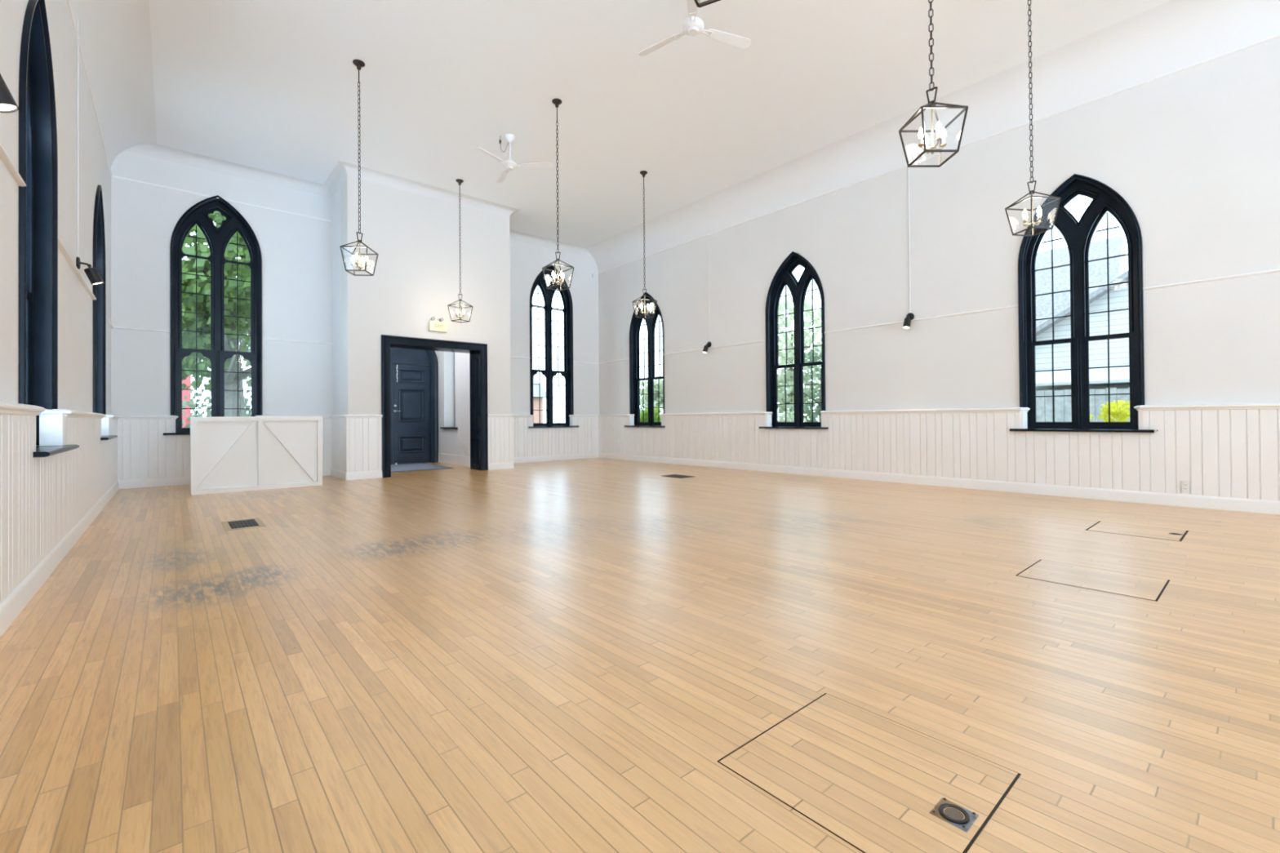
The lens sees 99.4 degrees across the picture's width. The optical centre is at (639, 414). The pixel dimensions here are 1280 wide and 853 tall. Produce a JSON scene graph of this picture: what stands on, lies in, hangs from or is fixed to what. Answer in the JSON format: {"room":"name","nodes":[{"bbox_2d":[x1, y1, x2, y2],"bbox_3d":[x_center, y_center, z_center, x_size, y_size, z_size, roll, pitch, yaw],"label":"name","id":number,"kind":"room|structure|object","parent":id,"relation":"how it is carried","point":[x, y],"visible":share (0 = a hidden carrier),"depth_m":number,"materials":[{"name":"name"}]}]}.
{"room":"community hall","nodes":[
{"label":"community hall","id":0,"kind":"room"},
{"bbox_2d":[0,0,111,445],"bbox_3d":[-0.507,-1.651,-0.671,0.250,5.300,23.610,0,-1,-41],"label":"wall","id":1,"kind":"structure","parent":0,"point":[75,313],"depth_m":4.71,"materials":[{"name":"white paint"}]},
{"bbox_2d":[0,73,18,113],"bbox_3d":[-2.802,-2.718,2.323,0.194,2.826,0.116,0,-1,-41],"label":"wall spotlight","id":2,"kind":"object","parent":1,"relation":"attached to","point":[7,103],"visible":1,"depth_m":2.34,"materials":[{"name":"black metal"}]},
{"bbox_2d":[0,142,26,186],"bbox_3d":[-2.812,-1.392,2.221,0.030,0.028,2.765,0,-1,-41],"label":"trim","id":3,"kind":"structure","parent":1,"relation":"attached to","point":[4,157],"depth_m":3.02,"materials":[{"name":"white wood"}]},
{"bbox_2d":[18,0,79,457],"bbox_3d":[-4.148,-1.326,3.665,0.389,3.176,1.370,0,-1,-41],"label":"window","id":4,"kind":"structure","parent":1,"relation":"in","point":[37,128],"depth_m":4.04,"materials":[{"name":"blue paint"}]},
{"bbox_2d":[0,480,119,637],"bbox_3d":[-0.234,0.931,-0.673,0.016,0.132,23.305,0,-1,-41],"label":"baseboard","id":5,"kind":"structure","parent":1,"relation":"attached to","point":[13,605],"depth_m":3.44,"materials":[{"name":"white wood"}]},
{"bbox_2d":[0,401,120,604],"bbox_3d":[-0.278,0.444,-0.706,0.166,1.106,23.302,0,-1,-41],"label":"wainscot","id":6,"kind":"structure","parent":1,"relation":"attached to","point":[42,499],"depth_m":3.50,"materials":[{"name":"white wood"}]},
{"bbox_2d":[57,237,96,300],"bbox_3d":[-5.397,-1.350,5.223,0.030,0.028,2.820,0,-1,-41],"label":"trim","id":7,"kind":"structure","parent":1,"relation":"attached to","point":[60,246],"depth_m":4.98,"materials":[{"name":"white"}]},
{"bbox_2d":[66,0,112,177],"bbox_3d":[-0.341,-3.712,-0.664,0.016,0.028,23.360,0,-1,-41],"label":"trim","id":8,"kind":"structure","parent":1,"relation":"attached to","point":[68,1],"depth_m":5.86,"materials":[{"name":"white wood"}]},
{"bbox_2d":[75,20,104,284],"bbox_3d":[-5.367,-2.677,5.301,0.194,2.826,0.116,0,-1,-41],"label":"wall spotlight","id":9,"kind":"object","parent":1,"relation":"attached to","point":[93,275],"visible":0.99,"depth_m":5.25,"materials":[{"name":"black metal"}]},
{"bbox_2d":[92,184,117,439],"bbox_3d":[-6.752,-1.284,6.689,0.389,3.176,1.370,0,-1,-41],"label":"window","id":10,"kind":"structure","parent":1,"relation":"in","point":[99,305],"depth_m":7.11,"materials":[{"name":"blue paint"}]},
{"bbox_2d":[106,315,113,328],"bbox_3d":[-7.509,-1.316,7.677,0.030,0.028,1.315,0,-1,-41],"label":"trim","id":11,"kind":"structure","parent":1,"relation":"attached to","point":[108,321],"depth_m":7.73,"materials":[{"name":"white"}]},
{"bbox_2d":[69,0,156,168],"bbox_3d":[-0.159,-4.048,-0.489,0.520,0.530,23.380,0,-1,-41],"label":"trim","id":12,"kind":"structure","parent":1,"relation":"attached to","point":[115,35],"depth_m":6.36,"materials":[{"name":"white paint"}]},
{"bbox_2d":[331,186,341,414],"bbox_3d":[-5.809,-1.528,10.569,0.490,5.300,2.295,0,-1,-41],"label":"wall","id":13,"kind":"structure","parent":0,"point":[335,199],"depth_m":9.80,"materials":[{"name":"white paint"}]},
{"bbox_2d":[329,414,382,472],"bbox_3d":[-5.103,0.558,9.730,0.594,1.106,1.203,0,-1,-41],"label":"wainscot","id":14,"kind":"structure","parent":13,"relation":"attached to","point":[356,439],"depth_m":9.34,"materials":[{"name":"white wood"}]},
{"bbox_2d":[111,151,599,426],"bbox_3d":[-4.592,-1.533,11.224,9.080,5.300,0.250,0,-1,-41],"label":"wall","id":15,"kind":"structure","parent":0,"point":[295,250],"depth_m":9.50,"materials":[{"name":"white paint"}]},
{"bbox_2d":[113,326,170,333],"bbox_3d":[-7.683,-1.309,8.383,0.687,0.028,0.018,0,-1,-41],"label":"trim","id":16,"kind":"structure","parent":15,"relation":"attached to","point":[114,327],"depth_m":8.37,"materials":[{"name":"white"}]},
{"bbox_2d":[163,195,262,435],"bbox_3d":[-7.024,-1.665,9.040,1.370,3.976,0.389,0,-1,-41],"label":"window","id":17,"kind":"structure","parent":15,"relation":"in","point":[217,238],"depth_m":9.06,"materials":[{"name":"blue paint"}]},
{"bbox_2d":[111,175,331,222],"bbox_3d":[-6.848,-3.591,9.139,2.945,0.028,0.010,0,-1,-41],"label":"trim","id":18,"kind":"structure","parent":15,"relation":"attached to","point":[113,176],"depth_m":8.94,"materials":[{"name":"white wood"}]},
{"bbox_2d":[117,414,331,479],"bbox_3d":[-6.793,0.566,9.113,2.845,1.106,0.154,0,-1,-41],"label":"wainscot","id":19,"kind":"structure","parent":15,"relation":"attached to","point":[144,451],"depth_m":8.42,"materials":[{"name":"white wood"}]},
{"bbox_2d":[117,467,331,488],"bbox_3d":[-6.759,1.053,9.070,2.850,0.132,0.016,0,-1,-41],"label":"baseboard","id":20,"kind":"structure","parent":15,"relation":"attached to","point":[175,481],"depth_m":8.43,"materials":[{"name":"white wood"}]},
{"bbox_2d":[262,337,332,344],"bbox_3d":[-6.124,-1.312,9.725,1.088,0.028,0.018,0,-1,-41],"label":"trim","id":21,"kind":"structure","parent":15,"relation":"attached to","point":[262,338],"depth_m":9.71,"materials":[{"name":"white"}]},
{"bbox_2d":[510,356,530,359],"bbox_3d":[-3.002,-1.316,12.414,1.133,0.028,0.018,0,-1,-41],"label":"trim","id":22,"kind":"structure","parent":15,"relation":"attached to","point":[510,357],"depth_m":12.60,"materials":[{"name":"white"}]},
{"bbox_2d":[528,265,578,427],"bbox_3d":[-2.174,-1.671,13.216,1.370,3.976,0.389,0,-1,-41],"label":"window","id":23,"kind":"structure","parent":15,"relation":"in","point":[548,294],"depth_m":13.26,"materials":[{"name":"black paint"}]},
{"bbox_2d":[512,414,598,457],"bbox_3d":[-2.243,0.560,13.030,3.022,1.106,0.154,0,-1,-41],"label":"wainscot","id":24,"kind":"structure","parent":15,"relation":"attached to","point":[584,438],"depth_m":13.15,"materials":[{"name":"white wood"}]},
{"bbox_2d":[512,452,598,462],"bbox_3d":[-2.206,1.046,12.990,3.025,0.132,0.016,0,-1,-41],"label":"baseboard","id":25,"kind":"structure","parent":15,"relation":"attached to","point":[584,455],"depth_m":13.11,"materials":[{"name":"white wood"}]},
{"bbox_2d":[573,360,598,364],"bbox_3d":[-1.374,-1.319,13.815,0.822,0.028,0.018,0,-1,-41],"label":"trim","id":26,"kind":"structure","parent":15,"relation":"attached to","point":[573,361],"depth_m":13.79,"materials":[{"name":"white"}]},
{"bbox_2d":[340,176,511,414],"bbox_3d":[-3.953,-1.544,10.343,3.010,5.300,0.470,0,-1,-41],"label":"wall","id":27,"kind":"structure","parent":0,"point":[415,238],"depth_m":9.93,"materials":[{"name":"white paint"}]},
{"bbox_2d":[124,143,592,257],"bbox_3d":[-4.088,-4.116,10.634,9.080,0.170,1.355,0,-1,-41],"label":"trim","id":28,"kind":"structure","parent":27,"relation":"attached to","point":[342,170],"depth_m":9.62,"materials":[{"name":"white paint"}]},
{"bbox_2d":[330,453,514,479],"bbox_3d":[-4.646,1.008,11.153,3.102,0.220,2.733,0,-1,-41],"label":"baseboard","id":29,"kind":"structure","parent":27,"relation":"attached to","point":[335,473],"depth_m":10.86,"materials":[{"name":"white wood"}]},
{"bbox_2d":[381,334,488,477],"bbox_3d":[-3.924,-0.144,10.318,1.967,2.500,0.516,0,-1,-41],"label":"door frame","id":30,"kind":"structure","parent":27,"relation":"in","point":[477,352],"depth_m":10.62,"materials":[{"name":"blue paint"}]},
{"bbox_2d":[428,316,447,332],"bbox_3d":[-3.763,-1.675,10.138,0.330,0.257,0.089,0,-1,-41],"label":"exit sign","id":31,"kind":"object","parent":27,"relation":"attached to","point":[433,326],"visible":1,"depth_m":10.10,"materials":[{"name":"beige plastic"}]},
{"bbox_2d":[488,413,515,463],"bbox_3d":[-3.168,0.555,11.396,0.584,1.106,1.203,0,-1,-41],"label":"wainscot","id":32,"kind":"structure","parent":27,"relation":"attached to","point":[500,426],"depth_m":10.96,"materials":[{"name":"white wood"}]},
{"bbox_2d":[435,351,438,382],"bbox_3d":[-5.654,-0.516,12.321,3.010,3.300,0.300,0,-1,-41],"label":"wall","id":33,"kind":"structure","parent":0,"point":[436,352],"depth_m":12.87,"materials":[{"name":"white paint"}]},
{"bbox_2d":[391,462,431,465],"bbox_3d":[-5.641,1.138,12.309,1.990,0.032,0.360,0,-1,-41],"label":"trim","id":34,"kind":"structure","parent":33,"relation":"attached to","point":[424,462],"depth_m":12.47,"materials":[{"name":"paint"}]},
{"bbox_2d":[390,347,438,464],"bbox_3d":[-5.553,-0.374,12.207,2.000,3.012,0.103,0,-1,-41],"label":"door","id":35,"kind":"structure","parent":33,"relation":"in","point":[415,395],"depth_m":12.51,"materials":[{"name":"blue paint"}]},
{"bbox_2d":[437,351,470,456],"bbox_3d":[-3.898,-1.531,12.214,0.485,5.300,2.295,0,-1,-41],"label":"wall","id":36,"kind":"structure","parent":0,"point":[451,441],"depth_m":12.14,"materials":[{"name":"white paint"}]},
{"bbox_2d":[440,352,457,429],"bbox_3d":[-4.229,-0.877,12.405,0.350,2.400,0.870,0,-1,-41],"label":"window","id":37,"kind":"structure","parent":36,"relation":"in","point":[454,353],"depth_m":12.74,"materials":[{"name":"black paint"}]},
{"bbox_2d":[0,457,1279,852],"bbox_3d":[2.612,1.061,2.861,9.680,0.120,24.950,0,-1,-41],"label":"floor","id":38,"kind":"structure","parent":0,"point":[565,655],"depth_m":2.21,"materials":[{"name":"brown wood"}]},
{"bbox_2d":[221,517,266,530],"bbox_3d":[-3.860,1.065,5.286,0.305,0.006,0.570,0,-1,-41],"label":"floor vent","id":39,"kind":"object","parent":38,"relation":"in","point":[251,522],"visible":1,"depth_m":5.26,"materials":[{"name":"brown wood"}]},
{"bbox_2d":[227,519,258,528],"bbox_3d":[-3.860,1.066,5.286,0.215,0.004,0.480,0,-1,-41],"label":"grille","id":40,"kind":"object","parent":39,"relation":"attached to","point":[245,523],"depth_m":5.29,"materials":[{"name":"grey metal"}]},
{"bbox_2d":[190,416,322,495],"bbox_3d":[-5.698,0.569,8.124,1.574,1.070,0.500,0,-1,-41],"label":"counter","id":41,"kind":"object","parent":38,"relation":"on","point":[228,454],"depth_m":7.92,"materials":[{"name":"white paint"}]},
{"bbox_2d":[391,462,454,472],"bbox_3d":[-4.915,1.117,11.457,1.320,0.008,1.800,0,-1,-41],"label":"entrance mat","id":42,"kind":"object","parent":38,"relation":"on","point":[421,466],"visible":0.59,"depth_m":11.38,"materials":[{"name":"grey"}]},
{"bbox_2d":[662,474,693,478],"bbox_3d":[0.651,1.060,9.315,0.340,0.006,0.490,0,-1,-41],"label":"floor vent","id":43,"kind":"object","parent":38,"relation":"in","point":[677,476],"visible":1,"depth_m":9.30,"materials":[{"name":"black metal"}]},
{"bbox_2d":[665,474,691,477],"bbox_3d":[0.651,1.060,9.315,0.316,0.004,0.467,0,-1,-41],"label":"grille","id":44,"kind":"object","parent":43,"relation":"attached to","point":[673,475],"depth_m":9.30,"materials":[{"name":"grey metal"}]},
{"bbox_2d":[716,693,1021,852],"bbox_3d":[0.642,1.005,1.547,0.590,0.002,0.597,0,-1,-41],"label":"floor hatch","id":45,"kind":"object","parent":38,"relation":"on","point":[873,781],"visible":1,"depth_m":1.50,"materials":[{"name":"brown wood"}]},
{"bbox_2d":[930,797,978,832],"bbox_3d":[0.787,1.001,1.362,0.086,0.009,0.086,0,-1,-41],"label":"socket","id":46,"kind":"object","parent":45,"relation":"in","point":[954,815],"visible":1,"depth_m":1.36,"materials":[{"name":"metal"}]},
{"bbox_2d":[944,808,964,819],"bbox_3d":[0.787,1.001,1.362,0.042,0.001,0.042,0,-1,-41],"label":"cover","id":47,"kind":"object","parent":46,"relation":"on","point":[952,814],"depth_m":1.36,"materials":[{"name":"brown"}]},
{"bbox_2d":[1015,559,1169,601],"bbox_3d":[2.769,1.002,3.333,0.565,0.002,0.645,0,-1,-41],"label":"floor hatch","id":48,"kind":"object","parent":38,"relation":"on","point":[1148,588],"visible":1,"depth_m":3.30,"materials":[{"name":"brown wood"}]},
{"bbox_2d":[1085,520,1188,541],"bbox_3d":[4.286,1.000,4.687,0.590,0.002,0.593,0,-1,-41],"label":"floor hatch","id":49,"kind":"object","parent":38,"relation":"on","point":[1102,526],"visible":1,"depth_m":4.67,"materials":[{"name":"brown wood"}]},
{"bbox_2d":[149,0,1170,247],"bbox_3d":[3.007,-4.366,2.393,9.680,0.120,23.610,0,-1,-41],"label":"ceiling","id":50,"kind":"structure","parent":0,"point":[271,86],"depth_m":6.92,"materials":[{"name":"white paint"}]},
{"bbox_2d":[339,59,377,275],"bbox_3d":[-3.370,-2.959,6.522,0.317,2.536,0.317,0,0,-4],"label":"lantern pendant","id":51,"kind":"object","parent":50,"relation":"hanging from","point":[359,64],"visible":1,"depth_m":6.51,"materials":[{"name":"brown metal"}]},
{"bbox_2d":[351,242,368,270],"bbox_3d":[-3.362,-1.897,6.515,0.152,0.340,0.152,-1,-1,41],"label":"candelabra","id":52,"kind":"object","parent":51,"relation":"on","point":[359,266],"depth_m":6.51,"materials":[{"name":"beige"}]},
{"bbox_2d":[447,178,472,323],"bbox_3d":[-3.231,-2.936,9.756,0.317,2.536,0.317,-1,0,30],"label":"lantern pendant","id":53,"kind":"object","parent":50,"relation":"hanging from","point":[459,181],"visible":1,"depth_m":9.75,"materials":[{"name":"brown metal"}]},
{"bbox_2d":[455,302,464,319],"bbox_3d":[-3.223,-1.874,9.748,0.189,0.340,0.189,0,-1,-41],"label":"candelabra","id":54,"kind":"object","parent":53,"relation":"on","point":[456,311],"depth_m":9.70,"materials":[{"name":"beige"}]},
{"bbox_2d":[499,136,508,152],"bbox_3d":[-2.064,-4.100,8.246,0.143,0.248,0.028,0,0,-5],"label":"cable","id":55,"kind":"object","parent":50,"relation":"hanging from","point":[500,136],"visible":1,"depth_m":8.24,"materials":[{"name":"grey plastic"}]},
{"bbox_2d":[475,133,553,182],"bbox_3d":[-1.825,-3.973,8.248,1.027,0.505,1.167,0,0,1],"label":"ceiling fan","id":56,"kind":"object","parent":50,"relation":"hanging from","point":[509,165],"visible":1,"depth_m":8.22,"materials":[{"name":"white plastic"}]},
{"bbox_2d":[542,98,573,291],"bbox_3d":[-1.114,-2.970,7.343,0.317,2.536,0.317,0,-1,-42],"label":"lantern pendant","id":57,"kind":"object","parent":50,"relation":"hanging from","point":[557,102],"visible":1,"depth_m":7.33,"materials":[{"name":"brown metal"}]},
{"bbox_2d":[551,261,564,284],"bbox_3d":[-1.106,-1.908,7.335,0.152,0.340,0.152,0,0,3],"label":"candelabra","id":58,"kind":"object","parent":57,"relation":"on","point":[562,274],"depth_m":7.33,"materials":[{"name":"beige"}]},
{"bbox_2d":[632,170,657,319],"bbox_3d":[0.074,-2.964,9.488,0.317,2.536,0.317,0,-1,-41],"label":"lantern pendant","id":59,"kind":"object","parent":50,"relation":"hanging from","point":[643,173],"visible":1,"depth_m":9.48,"materials":[{"name":"brown metal"}]},
{"bbox_2d":[640,297,648,315],"bbox_3d":[0.082,-1.901,9.480,0.197,0.340,0.197,0,-1,-41],"label":"candelabra","id":60,"kind":"object","parent":59,"relation":"on","point":[647,306],"depth_m":9.48,"materials":[{"name":"beige"}]},
{"bbox_2d":[638,0,751,56],"bbox_3d":[0.663,-4.013,5.421,1.027,0.505,1.167,0,0,-23],"label":"ceiling fan","id":61,"kind":"object","parent":50,"relation":"hanging from","point":[692,26],"visible":1,"depth_m":5.46,"materials":[{"name":"white plastic"}]},
{"bbox_2d":[693,0,720,8],"bbox_3d":[0.295,-3.019,2.196,0.317,2.536,0.317,-1,0,25],"label":"lantern pendant","id":62,"kind":"object","parent":50,"relation":"hanging from","point":[699,4],"visible":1,"depth_m":2.31,"materials":[{"name":"brown metal"}]},
{"bbox_2d":[898,0,968,167],"bbox_3d":[2.003,-3.021,3.746,0.317,2.536,0.317,0,0,-1],"label":"lantern pendant","id":63,"kind":"object","parent":50,"relation":"hanging from","point":[941,133],"visible":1,"depth_m":3.73,"materials":[{"name":"brown metal"}]},
{"bbox_2d":[917,105,946,154],"bbox_3d":[2.011,-1.958,3.738,0.152,0.340,0.152,-1,-1,44],"label":"candelabra","id":64,"kind":"object","parent":63,"relation":"on","point":[938,128],"depth_m":3.73,"materials":[{"name":"beige"}]},
{"bbox_2d":[1004,0,1060,236],"bbox_3d":[3.770,-3.023,5.241,0.317,2.536,0.317,0,0,-8],"label":"lantern pendant","id":65,"kind":"object","parent":50,"relation":"hanging from","point":[1031,193],"visible":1,"depth_m":5.23,"materials":[{"name":"brown metal"}]},
{"bbox_2d":[1022,195,1042,228],"bbox_3d":[3.778,-1.961,5.234,0.152,0.340,0.152,-1,-1,37],"label":"candelabra","id":66,"kind":"object","parent":65,"relation":"on","point":[1039,211],"depth_m":5.22,"materials":[{"name":"beige"}]},
{"bbox_2d":[598,36,1279,426],"bbox_3d":[6.563,-1.661,5.417,0.250,5.300,23.610,0,-1,-41],"label":"wall","id":67,"kind":"structure","parent":0,"point":[1193,153],"depth_m":7.34,"materials":[{"name":"white paint"}]},
{"bbox_2d":[598,359,629,364],"bbox_3d":[-0.655,-1.326,13.596,0.018,0.028,1.288,0,-1,-41],"label":"trim","id":68,"kind":"structure","parent":67,"relation":"attached to","point":[624,359],"depth_m":13.59,"materials":[{"name":"white"}]},
{"bbox_2d":[623,292,665,427],"bbox_3d":[0.196,-1.294,12.706,0.389,3.176,1.370,0,-1,-41],"label":"window","id":69,"kind":"structure","parent":67,"relation":"in","point":[636,322],"depth_m":12.81,"materials":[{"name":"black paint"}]},
{"bbox_2d":[702,229,711,353],"bbox_3d":[1.352,-2.656,11.138,0.194,2.826,0.116,0,-1,-41],"label":"wall spotlight","id":70,"kind":"object","parent":67,"relation":"attached to","point":[708,344],"visible":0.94,"depth_m":11.18,"materials":[{"name":"black metal"}]},
{"bbox_2d":[663,340,765,355],"bbox_3d":[1.441,-1.360,11.162,0.018,0.028,2.797,0,-1,-41],"label":"trim","id":71,"kind":"structure","parent":67,"relation":"attached to","point":[760,340],"depth_m":10.97,"materials":[{"name":"white"}]},
{"bbox_2d":[758,251,828,429],"bbox_3d":[2.784,-1.336,9.700,0.389,3.176,1.370,0,-1,-41],"label":"window","id":72,"kind":"structure","parent":67,"relation":"in","point":[784,277],"depth_m":9.77,"materials":[{"name":"blue paint"}]},
{"bbox_2d":[902,155,914,329],"bbox_3d":[3.975,-2.679,8.092,0.194,2.826,0.116,0,-1,-41],"label":"wall spotlight","id":73,"kind":"object","parent":67,"relation":"attached to","point":[910,316],"visible":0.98,"depth_m":8.13,"materials":[{"name":"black metal"}]},
{"bbox_2d":[824,305,1017,333],"bbox_3d":[4.035,-1.402,8.149,0.018,0.028,2.815,0,-1,-41],"label":"trim","id":74,"kind":"structure","parent":67,"relation":"attached to","point":[1014,306],"depth_m":7.91,"materials":[{"name":"white"}]},
{"bbox_2d":[585,0,1279,272],"bbox_3d":[6.328,-4.057,5.096,0.520,0.530,23.380,0,-1,-41],"label":"trim","id":75,"kind":"structure","parent":67,"relation":"attached to","point":[1172,35],"depth_m":7.10,"materials":[{"name":"white paint"}]},
{"bbox_2d":[597,33,1279,273],"bbox_3d":[6.528,-3.787,5.251,0.016,0.028,23.360,0,-1,-41],"label":"trim","id":76,"kind":"structure","parent":67,"relation":"attached to","point":[1277,35],"depth_m":7.08,"materials":[{"name":"white wood"}]},
{"bbox_2d":[598,402,1279,501],"bbox_3d":[6.567,0.434,5.187,0.169,1.106,23.302,0,-1,-41],"label":"wainscot","id":77,"kind":"structure","parent":67,"relation":"attached to","point":[1231,450],"depth_m":7.20,"materials":[{"name":"white wood"}]},
{"bbox_2d":[1180,480,1190,492],"bbox_3d":[5.903,0.782,5.879,0.008,0.116,0.072,0,-1,-41],"label":"wall outlet","id":78,"kind":"object","parent":77,"relation":"attached to","point":[1184,486],"visible":1,"depth_m":5.88,"materials":[{"name":"white plastic"}]},
{"bbox_2d":[598,452,1279,514],"bbox_3d":[6.527,0.921,5.148,0.016,0.132,23.305,0,-1,-41],"label":"baseboard","id":79,"kind":"structure","parent":67,"relation":"attached to","point":[1272,507],"depth_m":7.10,"materials":[{"name":"white wood"}]},
{"bbox_2d":[1009,173,1154,432],"bbox_3d":[5.384,-1.378,6.681,0.389,3.176,1.370,0,-1,-41],"label":"window","id":80,"kind":"structure","parent":67,"relation":"in","point":[1077,235],"depth_m":6.69,"materials":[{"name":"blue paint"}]},
{"bbox_2d":[1142,268,1279,290],"bbox_3d":[9.941,-1.498,1.289,0.018,0.028,12.950,0,-1,-41],"label":"trim","id":81,"kind":"structure","parent":67,"relation":"attached to","point":[1273,270],"depth_m":5.76,"materials":[{"name":"white"}]},
{"bbox_2d":[1035,235,1127,327],"bbox_3d":[17.831,-2.681,24.958,8.400,8.550,7.100,0,-1,-41],"label":"sky","id":82,"kind":"structure","parent":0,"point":[1117,266],"depth_m":21.53,"materials":[{"name":"white"}]},
{"label":"outside","id":83,"kind":"structure","parent":0,"visible":0},
{"bbox_3d":[-10.966,2.046,35.728,110.000,0.300,91.500,0,-1,-41],"label":"ground","id":84,"kind":"structure","parent":83,"visible":0},
{"bbox_2d":[182,303,201,427],"bbox_3d":[-22.392,-1.628,20.333,9.400,7.000,7.000,0,-1,-41],"label":"cottage","id":85,"kind":"structure","parent":84,"relation":"on","point":[184,393],"depth_m":20.70,"materials":[{"name":"red paint"}]},
{"bbox_2d":[182,211,251,416],"bbox_3d":[-9.915,-2.164,12.578,4.041,7.788,5.219,0,0,-5],"label":"maple tree","id":86,"kind":"object","parent":84,"relation":"on","point":[203,266],"visible":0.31,"depth_m":12.16,"materials":[{"name":"green plant"}]},
{"bbox_2d":[182,389,251,427],"bbox_3d":[-13.566,0.480,21.244,8.237,2.835,3.193,0,-1,-41],"label":"clipped hedge","id":87,"kind":"object","parent":84,"relation":"on","point":[191,403],"visible":0.05,"depth_m":19.39,"materials":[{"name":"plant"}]},
{"bbox_2d":[188,213,251,386],"bbox_3d":[-11.825,-3.213,17.652,6.052,9.991,6.675,0,-1,-41],"label":"maple tree","id":88,"kind":"object","parent":84,"relation":"on","point":[248,383],"visible":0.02,"depth_m":16.72,"materials":[{"name":"green leaves"},{"name":"grey bark"}]},
{"bbox_2d":[533,377,546,422],"bbox_3d":[-13.447,-1.030,43.203,9.800,6.000,8.000,0,-1,-41],"label":"brick house","id":89,"kind":"structure","parent":84,"relation":"on","point":[535,387],"depth_m":43.23,"materials":[{"name":"brown"}]},
{"bbox_2d":[640,406,662,422],"bbox_3d":[0.393,0.709,15.881,1.426,1.914,1.410,0,-1,-41],"label":"shrub","id":90,"kind":"object","parent":84,"relation":"on","point":[655,411],"visible":0.13,"depth_m":15.69,"materials":[{"name":"green plant"}]},
{"bbox_2d":[640,374,662,416],"bbox_3d":[0.730,-0.378,32.651,3.671,4.332,3.588,0,-1,-41],"label":"tree","id":91,"kind":"object","parent":84,"relation":"on","point":[660,381],"visible":0.22,"depth_m":31.93,"materials":[{"name":"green plant"}]},
{"bbox_2d":[777,410,806,422],"bbox_3d":[3.381,0.762,12.711,1.409,1.717,1.209,0,-1,-41],"label":"shrub","id":92,"kind":"object","parent":84,"relation":"on","point":[788,414],"visible":0.07,"depth_m":12.54,"materials":[{"name":"green plant"}]},
{"bbox_2d":[777,293,822,419],"bbox_3d":[5.414,-1.286,20.174,4.354,5.897,4.357,0,-1,-41],"label":"tree","id":93,"kind":"object","parent":84,"relation":"on","point":[790,342],"visible":0.35,"depth_m":19.36,"materials":[{"name":"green plant"}]},
{"bbox_2d":[789,344,822,422],"bbox_3d":[5.461,-0.222,16.077,2.160,3.704,2.137,-1,-1,34],"label":"tree","id":94,"kind":"object","parent":84,"relation":"on","point":[806,407],"visible":0.2,"depth_m":16.01,"materials":[{"name":"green plant"}]},
{"bbox_2d":[1035,271,1129,422],"bbox_3d":[14.298,-1.215,13.086,9.650,5.500,7.950,0,-1,-41],"label":"house","id":95,"kind":"structure","parent":84,"relation":"on","point":[1118,293],"depth_m":12.29,"materials":[{"name":"grey shingle"},{"name":"pale painted clapboard siding"}]},
{"bbox_2d":[1035,387,1129,422],"bbox_3d":[8.416,0.546,8.709,0.120,2.005,8.229,0,-1,-41],"label":"fence","id":96,"kind":"object","parent":84,"relation":"on","point":[1062,405],"visible":0.08,"depth_m":9.63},
{"bbox_2d":[1097,400,1129,422],"bbox_3d":[6.495,0.675,7.349,0.660,1.759,0.498,0,-1,-41],"label":"shrub","id":97,"kind":"object","parent":84,"relation":"on","point":[1123,415],"visible":0.34,"depth_m":7.33,"materials":[{"name":"yellow plant"}]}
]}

